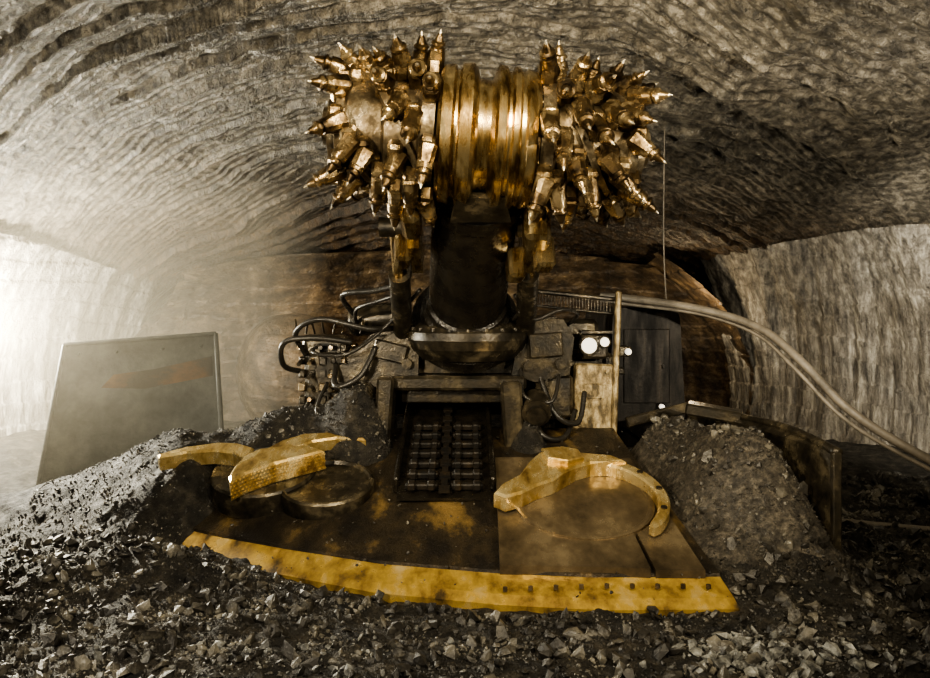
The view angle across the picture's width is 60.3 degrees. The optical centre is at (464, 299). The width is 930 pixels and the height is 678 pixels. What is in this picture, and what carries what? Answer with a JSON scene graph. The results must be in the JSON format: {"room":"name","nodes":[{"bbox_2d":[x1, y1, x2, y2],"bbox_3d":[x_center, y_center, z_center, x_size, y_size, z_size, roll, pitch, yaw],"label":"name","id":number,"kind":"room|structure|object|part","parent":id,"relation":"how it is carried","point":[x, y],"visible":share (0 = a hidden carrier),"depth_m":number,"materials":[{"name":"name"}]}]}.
{"room":"underground passage","nodes":[
{"label":"underground passage","id":0,"kind":"room"},
{"bbox_2d":[0,233,157,436],"bbox_3d":[-7.670,0.835,5.675,1.523,3.530,17.445,0,0,10],"label":"wall","id":1,"kind":"structure","parent":0,"point":[50,298],"depth_m":11.83,"materials":[{"name":"grey stone"}]},
{"bbox_2d":[134,249,753,421],"bbox_3d":[-0.641,0.839,14.822,11.048,3.522,3.118,0,0,0],"label":"wall","id":2,"kind":"structure","parent":0,"point":[252,305],"depth_m":14.48,"materials":[{"name":"stone"}]},
{"bbox_2d":[0,0,929,327],"bbox_3d":[0.000,0.654,6.900,20.000,7.224,19.800,0,0,0],"label":"ceiling","id":3,"kind":"structure","parent":0,"point":[159,140],"depth_m":8.81,"materials":[{"name":"grey stone"}]},
{"bbox_2d":[600,128,929,471],"bbox_3d":[3.818,0.142,8.071,5.613,4.283,0.587,0,0,36],"label":"power cable","id":4,"kind":"object","parent":3,"relation":"hanging from","point":[735,320],"visible":0.88,"depth_m":8.16,"materials":[{"name":"grey rubber"}]},
{"bbox_2d":[0,382,929,677],"bbox_3d":[0.000,1.607,6.900,20.000,1.493,20.200,0,0,0],"label":"floor","id":5,"kind":"structure","parent":0,"point":[20,452],"depth_m":6.44,"materials":[{"name":"black gravel"}]},
{"bbox_2d":[35,331,223,485],"bbox_3d":[-3.866,1.381,9.904,2.287,1.982,1.463,0,0,0],"label":"plate","id":6,"kind":"object","parent":5,"relation":"on","point":[110,397],"visible":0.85,"depth_m":9.67,"materials":[{"name":"grey metal"}]},
{"bbox_2d":[0,381,929,677],"bbox_3d":[0.009,1.604,6.850,11.110,1.546,5.433,0,0,0],"label":"rubble","id":7,"kind":"object","parent":5,"relation":"on","point":[719,653],"visible":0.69,"depth_m":5.66,"materials":[{"name":"grey stone"}]},
{"bbox_2d":[157,29,842,615],"bbox_3d":[0.025,0.127,9.362,6.050,4.546,7.316,0,0,0],"label":"machine","id":8,"kind":"object","parent":5,"relation":"on","point":[487,164],"visible":0.91,"depth_m":6.91,"materials":[{"name":"metal"}]},
{"bbox_3d":[1.173,0.714,9.345,1.092,1.705,1.210,0,0,0],"label":"control panel and guard","id":9,"kind":"part","parent":8,"relation":"part of","materials":[{"name":"metal"}]},
{"bbox_3d":[2.714,1.715,7.848,0.739,1.320,2.859,0,0,-24],"label":"spillage plate","id":10,"kind":"part","parent":8,"relation":"part of","materials":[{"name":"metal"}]},
{"bbox_2d":[842,518,929,530],"bbox_3d":[4.344,2.216,7.879,2.574,0.131,0.103,0,0,13],"label":"rod","id":11,"kind":"object","parent":5,"relation":"on","point":[873,523],"visible":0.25,"depth_m":7.89,"materials":[{"name":"brown metal"}]},
{"bbox_2d":[700,224,929,452],"bbox_3d":[7.423,0.800,5.787,2.105,3.601,17.736,0,0,-15],"label":"wall","id":12,"kind":"structure","parent":0,"point":[855,305],"depth_m":11.97,"materials":[{"name":"stone"}]}
]}

